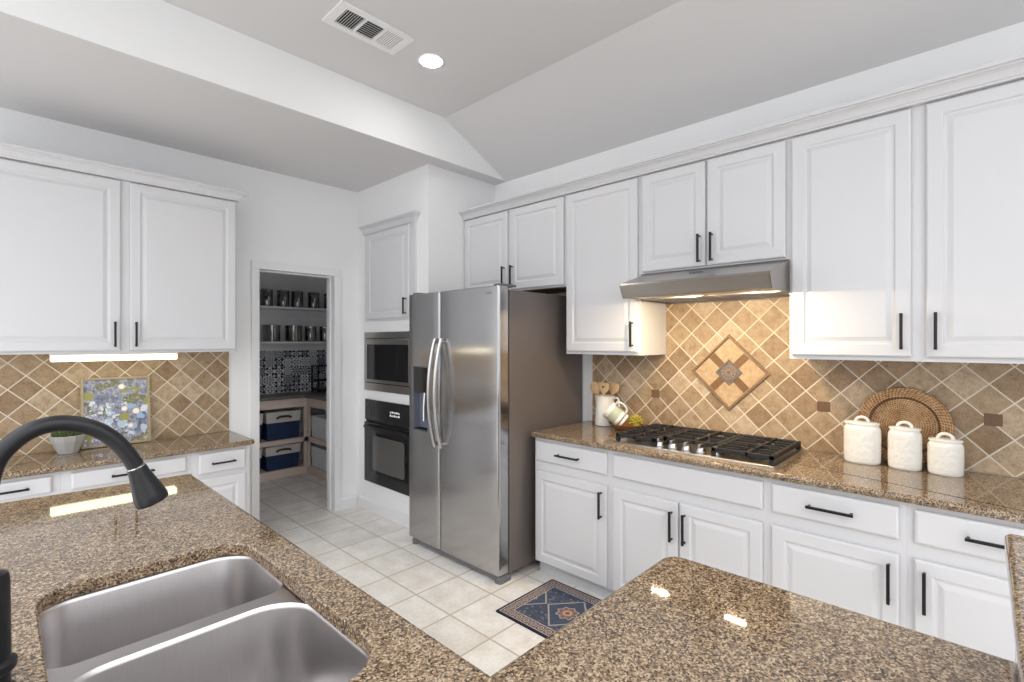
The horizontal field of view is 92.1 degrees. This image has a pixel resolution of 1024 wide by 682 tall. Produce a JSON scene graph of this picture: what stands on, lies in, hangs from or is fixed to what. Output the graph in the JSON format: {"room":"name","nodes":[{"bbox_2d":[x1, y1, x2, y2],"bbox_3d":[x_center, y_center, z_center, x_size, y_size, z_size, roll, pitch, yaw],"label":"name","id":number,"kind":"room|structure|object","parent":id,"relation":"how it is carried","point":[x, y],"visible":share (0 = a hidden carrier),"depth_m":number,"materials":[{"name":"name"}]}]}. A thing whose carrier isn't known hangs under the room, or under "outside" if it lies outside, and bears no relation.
{"room":"kitchen","nodes":[
{"label":"kitchen","id":0,"kind":"room"},
{"bbox_2d":[60,453,191,493],"bbox_3d":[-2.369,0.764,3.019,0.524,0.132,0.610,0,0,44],"label":"base cabinet","id":1,"kind":"object","parent":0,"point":[163,467],"visible":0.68,"depth_m":2.80,"materials":[{"name":"paint"}]},
{"bbox_2d":[0,107,357,514],"bbox_3d":[-3.192,0.068,2.622,0.120,2.805,5.400,0,0,44],"label":"wall","id":2,"kind":"structure","parent":0,"point":[283,219],"depth_m":3.83,"materials":[{"name":"paint"}]},
{"bbox_2d":[0,352,228,455],"bbox_3d":[-2.764,0.369,2.979,0.008,0.590,1.908,0,0,44],"label":"backsplash","id":3,"kind":"structure","parent":2,"relation":"attached to","point":[189,393],"depth_m":3.27,"materials":[{"name":"tile"}]},
{"bbox_2d":[0,158,236,354],"bbox_3d":[-2.441,-0.449,3.067,0.354,1.043,1.262,0,0,44],"label":"upper cabinet","id":4,"kind":"object","parent":2,"relation":"attached to","point":[90,264],"visible":1,"depth_m":2.92,"materials":[{"name":"paint"}]},
{"bbox_2d":[49,352,177,361],"bbox_3d":[-2.410,0.096,3.016,0.100,0.044,0.606,0,0,44],"label":"light","id":5,"kind":"object","parent":4,"relation":"attached to","point":[166,355],"visible":0.99,"depth_m":2.96,"materials":[{"name":"white plastic"}]},
{"bbox_2d":[0,142,248,201],"bbox_3d":[-2.414,-1.002,3.081,0.373,0.062,1.318,0,0,44],"label":"crown molding","id":6,"kind":"structure","parent":2,"relation":"attached to","point":[7,151],"depth_m":2.92,"materials":[{"name":"paint"}]},
{"bbox_2d":[251,260,340,519],"bbox_3d":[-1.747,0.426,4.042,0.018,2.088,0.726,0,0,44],"label":"trim","id":7,"kind":"structure","parent":2,"relation":"attached to","point":[255,265],"depth_m":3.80,"materials":[{"name":"paint"}]},
{"bbox_2d":[341,495,356,508],"bbox_3d":[-1.444,1.423,4.363,0.014,0.095,0.155,0,0,44],"label":"baseboard","id":8,"kind":"structure","parent":2,"relation":"attached to","point":[350,501],"depth_m":4.36,"materials":[{"name":"paint"}]},
{"bbox_2d":[0,12,503,191],"bbox_3d":[-2.539,-1.365,2.453,1.300,0.060,6.056,0,0,44],"label":"ceiling","id":9,"kind":"structure","parent":0,"point":[45,72],"depth_m":2.91,"materials":[{"name":"paint"}]},
{"bbox_2d":[0,0,504,180],"bbox_3d":[-2.101,-1.492,1.967,0.004,0.315,5.956,0,0,44],"label":"wall","id":10,"kind":"structure","parent":0,"point":[159,32],"depth_m":2.65,"materials":[{"name":"paint"}]},
{"bbox_2d":[259,272,325,458],"bbox_3d":[-2.861,0.220,5.481,0.100,2.500,2.200,0,0,44],"label":"wall","id":11,"kind":"structure","parent":0,"point":[274,281],"depth_m":5.78,"materials":[{"name":"paint"}]},
{"bbox_2d":[259,350,325,394],"bbox_3d":[-2.890,0.352,5.370,0.010,0.484,1.796,0,0,44],"label":"backsplash","id":12,"kind":"structure","parent":11,"relation":"attached to","point":[279,371],"depth_m":5.70,"materials":[{"name":"tile"}]},
{"bbox_2d":[259,305,326,317],"bbox_3d":[-2.803,-0.328,5.287,0.250,0.100,1.796,0,0,44],"label":"wall shelf","id":13,"kind":"object","parent":11,"relation":"attached to","point":[278,311],"visible":0.22,"depth_m":5.65,"materials":[{"name":"paint"}]},
{"bbox_2d":[260,289,272,305],"bbox_3d":[-2.678,-0.471,5.383,0.128,0.184,0.128,0,0,44],"label":"steel canister","id":14,"kind":"object","parent":13,"relation":"on","point":[266,295],"visible":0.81,"depth_m":5.33,"materials":[{"name":"silver metal"}]},
{"bbox_2d":[277,290,288,306],"bbox_3d":[-2.557,-0.471,5.510,0.128,0.184,0.128,0,0,44],"label":"steel canister","id":15,"kind":"object","parent":13,"relation":"on","point":[282,295],"visible":0.81,"depth_m":5.46,"materials":[{"name":"silver metal"}]},
{"bbox_2d":[291,291,302,307],"bbox_3d":[-2.448,-0.471,5.625,0.128,0.184,0.128,0,0,44],"label":"steel canister","id":16,"kind":"object","parent":13,"relation":"on","point":[296,296],"visible":0.85,"depth_m":5.57,"materials":[{"name":"silver metal"}]},
{"bbox_2d":[308,292,318,307],"bbox_3d":[-2.318,-0.471,5.762,0.128,0.184,0.128,0,0,44],"label":"steel canister","id":17,"kind":"object","parent":13,"relation":"on","point":[313,297],"visible":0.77,"depth_m":5.71,"materials":[{"name":"silver metal"}]},
{"bbox_2d":[324,293,326,308],"bbox_3d":[-2.183,-0.471,5.903,0.128,0.184,0.128,0,0,44],"label":"steel canister","id":18,"kind":"object","parent":13,"relation":"on","point":[325,294],"visible":0.27,"depth_m":5.85,"materials":[{"name":"silver metal"}]},
{"bbox_2d":[259,342,326,350],"bbox_3d":[-2.803,0.058,5.287,0.250,0.100,1.796,0,0,44],"label":"wall shelf","id":19,"kind":"object","parent":11,"relation":"attached to","point":[263,346],"visible":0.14,"depth_m":5.67,"materials":[{"name":"paint"}]},
{"bbox_2d":[262,325,280,341],"bbox_3d":[-2.642,-0.085,5.421,0.181,0.184,0.181,0,0,44],"label":"steel canister","id":20,"kind":"object","parent":19,"relation":"on","point":[271,333],"visible":1,"depth_m":5.35,"materials":[{"name":"silver metal"}]},
{"bbox_2d":[285,325,301,341],"bbox_3d":[-2.477,-0.085,5.594,0.181,0.184,0.181,0,0,44],"label":"steel canister","id":21,"kind":"object","parent":19,"relation":"on","point":[293,333],"visible":1,"depth_m":5.52,"materials":[{"name":"silver metal"}]},
{"bbox_2d":[305,326,315,341],"bbox_3d":[-2.342,-0.082,5.736,0.128,0.180,0.128,0,0,44],"label":"steel canister","id":22,"kind":"object","parent":19,"relation":"on","point":[310,331],"visible":1,"depth_m":5.68,"materials":[{"name":"silver metal"}]},
{"bbox_2d":[319,326,326,341],"bbox_3d":[-2.222,-0.082,5.863,0.128,0.180,0.128,0,0,44],"label":"steel canister","id":23,"kind":"object","parent":19,"relation":"on","point":[322,329],"visible":0.61,"depth_m":5.80,"materials":[{"name":"silver metal"}]},
{"bbox_2d":[326,278,326,413],"bbox_3d":[-1.652,0.220,5.504,1.620,2.500,0.100,0,0,44],"label":"wall","id":24,"kind":"structure","parent":0,"point":[326,278],"depth_m":6.01,"materials":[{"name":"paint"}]},
{"bbox_2d":[358,164,493,514],"bbox_3d":[-0.768,0.068,4.329,1.040,2.805,0.696,0,0,44],"label":"wall","id":25,"kind":"structure","parent":0,"point":[438,193],"depth_m":3.95,"materials":[{"name":"paint"}]},
{"bbox_2d":[357,495,408,527],"bbox_3d":[-1.014,1.423,4.073,1.004,0.095,0.014,0,0,44],"label":"baseboard","id":26,"kind":"structure","parent":25,"relation":"attached to","point":[396,516],"depth_m":4.12,"materials":[{"name":"paint"}]},
{"bbox_2d":[364,399,408,495],"bbox_3d":[-0.875,0.858,4.223,0.720,0.708,0.506,0,0,44],"label":"wall oven","id":27,"kind":"object","parent":25,"relation":"attached to","point":[386,425],"visible":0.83,"depth_m":4.06,"materials":[{"name":"black metal"}]},
{"bbox_2d":[364,331,408,394],"bbox_3d":[-0.890,0.174,4.215,0.734,0.500,0.438,0,0,44],"label":"microwave","id":28,"kind":"object","parent":25,"relation":"attached to","point":[386,354],"visible":0.71,"depth_m":4.04,"materials":[{"name":"grey metal"}]},
{"bbox_2d":[365,222,416,321],"bbox_3d":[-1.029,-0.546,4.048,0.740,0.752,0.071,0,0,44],"label":"upper cabinet","id":29,"kind":"object","parent":25,"relation":"attached to","point":[390,254],"visible":0.94,"depth_m":4.02,"materials":[{"name":"paint"}]},
{"bbox_2d":[359,211,420,235],"bbox_3d":[-1.017,-0.955,4.038,0.810,0.065,0.068,0,0,44],"label":"crown molding","id":30,"kind":"structure","parent":29,"relation":"attached to","point":[411,216],"depth_m":3.99,"materials":[{"name":"paint"}]},
{"bbox_2d":[259,473,603,675],"bbox_3d":[-1.056,1.520,1.211,9.200,0.100,6.300,0,0,44],"label":"floor","id":31,"kind":"structure","parent":0,"point":[452,602],"depth_m":3.09,"materials":[{"name":"tile"}]},
{"bbox_2d":[0,472,59,502],"bbox_3d":[-2.810,1.084,2.555,0.524,0.772,0.670,0,0,44],"label":"base cabinet","id":32,"kind":"object","parent":31,"relation":"on","point":[15,489],"visible":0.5,"depth_m":2.56,"materials":[{"name":"paint"}]},
{"bbox_2d":[178,445,248,512],"bbox_3d":[-2.044,1.084,3.361,0.524,0.772,0.334,0,0,44],"label":"base cabinet","id":33,"kind":"object","parent":31,"relation":"on","point":[225,471],"visible":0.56,"depth_m":3.23,"materials":[{"name":"paint"}]},
{"bbox_2d":[1,430,254,479],"bbox_3d":[-2.577,0.681,2.812,0.507,0.033,1.924,0,0,44],"label":"countertop","id":34,"kind":"structure","parent":33,"relation":"on","point":[19,466],"depth_m":2.94,"materials":[{"name":"brown stone"}]},
{"bbox_2d":[49,431,85,453],"bbox_3d":[-2.636,0.591,2.932,0.164,0.148,0.172,0,0,44],"label":"potted plant","id":35,"kind":"object","parent":34,"relation":"on","point":[65,442],"visible":0.8,"depth_m":2.89,"materials":[{"name":"concrete"}]},
{"bbox_2d":[80,376,150,448],"bbox_3d":[-2.533,0.448,3.163,0.074,0.431,0.350,0,0,44],"label":"framed painting","id":36,"kind":"object","parent":34,"relation":"on","point":[122,404],"visible":0.96,"depth_m":3.17,"materials":[{"name":"multicoloured wood"}]},
{"bbox_2d":[259,390,326,481],"bbox_3d":[-2.310,1.032,4.818,1.608,0.875,1.796,0,0,44],"label":"pantry shelving","id":37,"kind":"object","parent":31,"relation":"on","point":[307,399],"visible":0.32,"depth_m":5.37,"materials":[{"name":"paint"}]},
{"bbox_2d":[259,448,261,472],"bbox_3d":[-2.843,1.258,5.143,0.311,0.255,0.370,0,0,44],"label":"storage bin","id":38,"kind":"object","parent":37,"relation":"on","point":[260,449],"visible":0.02,"depth_m":5.18,"materials":[{"name":"fabric"}]},
{"bbox_2d":[259,413,262,441],"bbox_3d":[-2.838,0.915,5.149,0.311,0.300,0.368,0,0,44],"label":"storage bin","id":39,"kind":"object","parent":37,"relation":"on","point":[260,414],"visible":0.02,"depth_m":5.18,"materials":[{"name":"fabric"}]},
{"bbox_2d":[259,408,300,440],"bbox_3d":[-2.563,0.915,5.438,0.311,0.300,0.368,0,0,44],"label":"storage bin","id":40,"kind":"object","parent":37,"relation":"on","point":[283,423],"visible":0.95,"depth_m":5.35,"materials":[{"name":"blue fabric"}]},
{"bbox_2d":[261,442,300,470],"bbox_3d":[-2.566,1.258,5.435,0.311,0.255,0.370,0,0,44],"label":"storage bin","id":41,"kind":"object","parent":37,"relation":"on","point":[283,456],"visible":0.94,"depth_m":5.33,"materials":[{"name":"blue fabric"}]},
{"bbox_2d":[259,390,326,400],"bbox_3d":[-2.310,0.611,4.818,1.608,0.032,1.796,0,0,44],"label":"countertop","id":42,"kind":"structure","parent":37,"relation":"on","point":[321,395],"depth_m":5.39,"materials":[{"name":"grey stone"}]},
{"bbox_2d":[311,414,326,440],"bbox_3d":[-1.960,0.951,5.445,0.485,0.230,0.310,0,0,44],"label":"storage bin","id":43,"kind":"object","parent":37,"relation":"on","point":[318,422],"visible":0.33,"depth_m":5.38,"materials":[{"name":"grey fabric"}]},
{"bbox_2d":[311,445,326,470],"bbox_3d":[-1.960,1.276,5.445,0.485,0.220,0.310,0,0,44],"label":"storage bin","id":44,"kind":"object","parent":37,"relation":"on","point":[318,452],"visible":0.3,"depth_m":5.38,"materials":[{"name":"grey fabric"}]},
{"bbox_2d":[311,365,326,391],"bbox_3d":[-2.233,0.440,5.837,0.174,0.310,0.211,0,0,44],"label":"wire rack","id":45,"kind":"object","parent":37,"relation":"on","point":[317,388],"visible":0.57,"depth_m":5.78,"materials":[{"name":"black metal"}]},
{"bbox_2d":[409,283,581,584],"bbox_3d":[-0.153,0.560,3.558,0.935,1.820,0.943,0,0,44],"label":"refrigerator","id":46,"kind":"object","parent":31,"relation":"on","point":[490,367],"visible":1,"depth_m":3.19,"materials":[{"name":"metal"}]},
{"bbox_2d":[496,579,600,638],"bbox_3d":[0.358,1.466,2.591,0.772,0.008,0.490,0,0,44],"label":"rug","id":47,"kind":"object","parent":31,"relation":"on","point":[552,605],"visible":0.45,"depth_m":2.71,"materials":[{"name":"blue fabric"}]},
{"bbox_2d":[535,437,614,597],"bbox_3d":[0.533,1.036,3.127,0.554,0.868,0.644,0,0,44],"label":"base cabinet","id":48,"kind":"object","parent":31,"relation":"on","point":[573,481],"visible":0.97,"depth_m":2.90,"materials":[{"name":"paint"}]},
{"bbox_2d":[611,451,767,590],"bbox_3d":[1.026,1.036,2.658,0.806,0.868,0.644,0,0,44],"label":"base cabinet","id":49,"kind":"object","parent":31,"relation":"on","point":[660,509],"visible":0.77,"depth_m":2.43,"materials":[{"name":"paint"}]},
{"bbox_2d":[531,420,1023,523],"bbox_3d":[1.183,0.586,2.518,2.355,0.031,0.630,0,0,44],"label":"countertop","id":50,"kind":"structure","parent":49,"relation":"on","point":[999,497],"depth_m":2.05,"materials":[{"name":"brown stone"}]},
{"bbox_2d":[595,394,619,425],"bbox_3d":[0.637,0.469,3.348,0.151,0.200,0.139,0,0,-9],"label":"pitcher","id":51,"kind":"object","parent":50,"relation":"on","point":[603,403],"visible":0.67,"depth_m":3.29,"materials":[{"name":"white ceramic"}]},
{"bbox_2d":[590,382,599,395],"bbox_3d":[0.598,0.417,3.366,0.145,0.278,0.021,0,0,36],"label":"wooden spoon","id":52,"kind":"object","parent":51,"relation":"in","point":[594,385],"visible":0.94,"depth_m":3.38,"materials":[{"name":"brown wood"}]},
{"bbox_2d":[598,382,608,395],"bbox_3d":[0.619,0.416,3.320,0.084,0.276,0.025,0,0,44],"label":"slotted spatula","id":53,"kind":"object","parent":51,"relation":"in","point":[603,387],"visible":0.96,"depth_m":3.31,"materials":[{"name":"brown wood"}]},
{"bbox_2d":[609,382,618,395],"bbox_3d":[0.680,0.416,3.339,0.105,0.279,0.013,0,0,39],"label":"wooden spatula","id":54,"kind":"object","parent":51,"relation":"in","point":[613,387],"visible":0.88,"depth_m":3.33,"materials":[{"name":"brown wood"}]},
{"bbox_2d":[609,420,645,430],"bbox_3d":[0.737,0.548,3.163,0.232,0.043,0.232,0,0,44],"label":"wooden bowl","id":55,"kind":"object","parent":50,"relation":"on","point":[625,426],"visible":0.62,"depth_m":3.10,"materials":[{"name":"brown wood"}]},
{"bbox_2d":[602,401,627,425],"bbox_3d":[0.666,0.468,3.180,0.166,0.172,0.115,0,0,15],"label":"mug","id":56,"kind":"object","parent":55,"relation":"in","point":[614,413],"visible":0.98,"depth_m":3.13,"materials":[{"name":"ceramic"}]},
{"bbox_2d":[629,415,643,425],"bbox_3d":[0.786,0.511,3.135,0.096,0.084,0.097,0,0,12],"label":"succulent","id":57,"kind":"object","parent":55,"relation":"in","point":[635,420],"visible":1,"depth_m":3.11,"materials":[{"name":"yellow plant"}]},
{"bbox_2d":[614,423,803,468],"bbox_3d":[1.036,0.542,2.657,0.836,0.054,0.490,0,0,44],"label":"cooktop","id":58,"kind":"object","parent":50,"relation":"in","point":[733,447],"visible":1,"depth_m":2.55,"materials":[{"name":"metal"}]},
{"bbox_2d":[844,415,880,464],"bbox_3d":[1.646,0.460,2.321,0.146,0.220,0.098,0,0,44],"label":"canister","id":59,"kind":"object","parent":50,"relation":"on","point":[862,439],"visible":1,"depth_m":2.28,"materials":[{"name":"white ceramic"}]},
{"bbox_2d":[888,421,921,470],"bbox_3d":[1.757,0.463,2.207,0.122,0.214,0.094,0,0,44],"label":"canister","id":60,"kind":"object","parent":50,"relation":"on","point":[904,442],"visible":1,"depth_m":2.17,"materials":[{"name":"white ceramic"}]},
{"bbox_2d":[858,387,954,463],"bbox_3d":[1.813,0.392,2.287,0.354,0.352,0.064,0,0,44],"label":"woven tray","id":61,"kind":"object","parent":50,"relation":"on","point":[886,407],"visible":0.55,"depth_m":2.28,"materials":[{"name":"brown wicker"}]},
{"bbox_2d":[927,432,963,476],"bbox_3d":[1.855,0.479,2.111,0.120,0.180,0.092,0,0,44],"label":"canister","id":62,"kind":"object","parent":50,"relation":"on","point":[945,456],"visible":1,"depth_m":2.08,"materials":[{"name":"white ceramic"}]},
{"bbox_2d":[768,479,906,627],"bbox_3d":[1.493,1.036,2.214,0.483,0.868,0.644,0,0,44],"label":"base cabinet","id":63,"kind":"object","parent":31,"relation":"on","point":[841,549],"visible":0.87,"depth_m":1.98,"materials":[{"name":"paint"}]},
{"bbox_2d":[907,503,1023,661],"bbox_3d":[1.843,1.036,1.881,0.482,0.868,0.644,0,0,44],"label":"base cabinet","id":64,"kind":"object","parent":31,"relation":"on","point":[958,589],"visible":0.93,"depth_m":1.74,"materials":[{"name":"paint"}]},
{"bbox_2d":[1004,534,1023,681],"bbox_3d":[0.567,0.935,0.267,0.386,1.070,1.768,0,0,44],"label":"breakfast bar","id":65,"kind":"object","parent":31,"relation":"on","point":[1013,544],"visible":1,"depth_m":0.81,"materials":[{"name":"stone"}]},
{"bbox_3d":[-0.449,1.018,1.175,2.330,0.903,1.225,0,0,44],"label":"cabinet","id":66,"kind":"object","parent":31,"relation":"on","visible":0},
{"bbox_2d":[0,474,1018,681],"bbox_3d":[-0.467,0.550,1.191,2.409,0.031,1.283,0,0,44],"label":"countertop","id":67,"kind":"structure","parent":66,"relation":"on","point":[680,619],"depth_m":0.96,"materials":[{"name":"brown stone"}]},
{"bbox_2d":[0,415,167,681],"bbox_3d":[-0.696,0.327,0.788,0.130,0.414,0.260,0,0,44],"label":"faucet","id":68,"kind":"object","parent":67,"relation":"on","point":[147,490],"visible":1,"depth_m":0.79,"materials":[{"name":"black metal"}]},
{"bbox_2d":[38,555,367,681],"bbox_3d":[-0.608,0.667,0.941,0.778,0.202,0.457,0,0,44],"label":"sink","id":69,"kind":"object","parent":67,"relation":"in","point":[223,618],"visible":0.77,"depth_m":1.06,"materials":[{"name":"metal"}]},
{"bbox_2d":[38,555,282,668],"bbox_3d":[-0.767,0.663,1.091,0.304,0.190,0.424,0,0,44],"label":"basin","id":70,"kind":"object","parent":69,"relation":"in","point":[80,630],"depth_m":1.17,"materials":[{"name":"metal"}]},
{"bbox_2d":[71,603,367,681],"bbox_3d":[-0.482,0.668,0.820,0.406,0.200,0.424,0,0,44],"label":"basin","id":71,"kind":"object","parent":69,"relation":"in","point":[262,642],"depth_m":1.00,"materials":[{"name":"metal"}]},
{"bbox_2d":[162,0,1023,184],"bbox_3d":[-0.013,-1.501,1.583,3.800,0.458,3.876,0,0,44],"label":"ceiling","id":72,"kind":"structure","parent":0,"point":[532,86],"depth_m":2.66,"materials":[{"name":"paint"}]},
{"bbox_2d":[322,0,413,54],"bbox_3d":[-0.752,-1.643,2.607,0.211,0.013,0.422,0,0,44],"label":"ceiling vent","id":73,"kind":"object","parent":72,"relation":"in","point":[344,16],"visible":1,"depth_m":2.59,"materials":[{"name":"white plastic"}]},
{"bbox_2d":[418,53,443,67],"bbox_3d":[-0.476,-1.646,2.902,0.156,0.008,0.156,0,0,44],"label":"recessed light","id":74,"kind":"object","parent":72,"relation":"in","point":[428,60],"visible":1,"depth_m":2.89,"materials":[{"name":"white plastic"}]},
{"bbox_2d":[494,22,1023,478],"bbox_3d":[1.933,0.069,2.324,6.400,2.802,0.120,0,0,44],"label":"wall","id":75,"kind":"structure","parent":0,"point":[1007,42],"depth_m":2.64,"materials":[{"name":"paint"}]},
{"bbox_2d":[465,196,565,293],"bbox_3d":[0.087,-0.666,3.733,1.017,0.607,0.380,0,0,44],"label":"upper cabinet","id":76,"kind":"object","parent":75,"relation":"attached to","point":[524,247],"visible":0.63,"depth_m":3.55,"materials":[{"name":"paint"}]},
{"bbox_2d":[587,354,592,420],"bbox_3d":[0.559,0.328,3.537,0.044,0.484,0.014,0,0,44],"label":"trim","id":77,"kind":"structure","parent":75,"relation":"attached to","point":[589,356],"depth_m":3.53,"materials":[{"name":"paint"}]},
{"bbox_2d":[566,176,665,354],"bbox_3d":[0.654,-0.443,3.194,0.548,1.055,0.380,0,0,44],"label":"upper cabinet","id":78,"kind":"object","parent":75,"relation":"attached to","point":[603,223],"visible":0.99,"depth_m":3.06,"materials":[{"name":"paint"}]},
{"bbox_2d":[620,259,789,303],"bbox_3d":[1.063,-0.311,2.631,0.751,0.159,0.609,0,0,44],"label":"range hood","id":79,"kind":"object","parent":75,"relation":"attached to","point":[767,279],"visible":0.94,"depth_m":2.45,"materials":[{"name":"metal"}]},
{"bbox_2d":[641,139,789,274],"bbox_3d":[1.138,-0.681,2.734,0.786,0.578,0.380,0,0,44],"label":"upper cabinet","id":80,"kind":"object","parent":75,"relation":"attached to","point":[733,208],"visible":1,"depth_m":2.58,"materials":[{"name":"paint"}]},
{"bbox_2d":[459,54,1023,220],"bbox_3d":[0.914,-1.002,2.932,3.316,0.062,0.396,0,0,44],"label":"crown molding","id":81,"kind":"structure","parent":75,"relation":"attached to","point":[1011,69],"depth_m":2.31,"materials":[{"name":"paint"}]},
{"bbox_2d":[593,298,1023,477],"bbox_3d":[1.411,0.089,2.724,2.309,0.960,0.020,0,0,44],"label":"backsplash","id":82,"kind":"structure","parent":75,"relation":"attached to","point":[726,366],"depth_m":2.69,"materials":[{"name":"tile"}]},
{"bbox_2d":[790,79,1023,363],"bbox_3d":[1.770,-0.443,2.133,0.955,1.055,0.380,0,0,44],"label":"upper cabinet","id":83,"kind":"object","parent":75,"relation":"attached to","point":[907,225],"visible":1,"depth_m":2.04,"materials":[{"name":"paint"}]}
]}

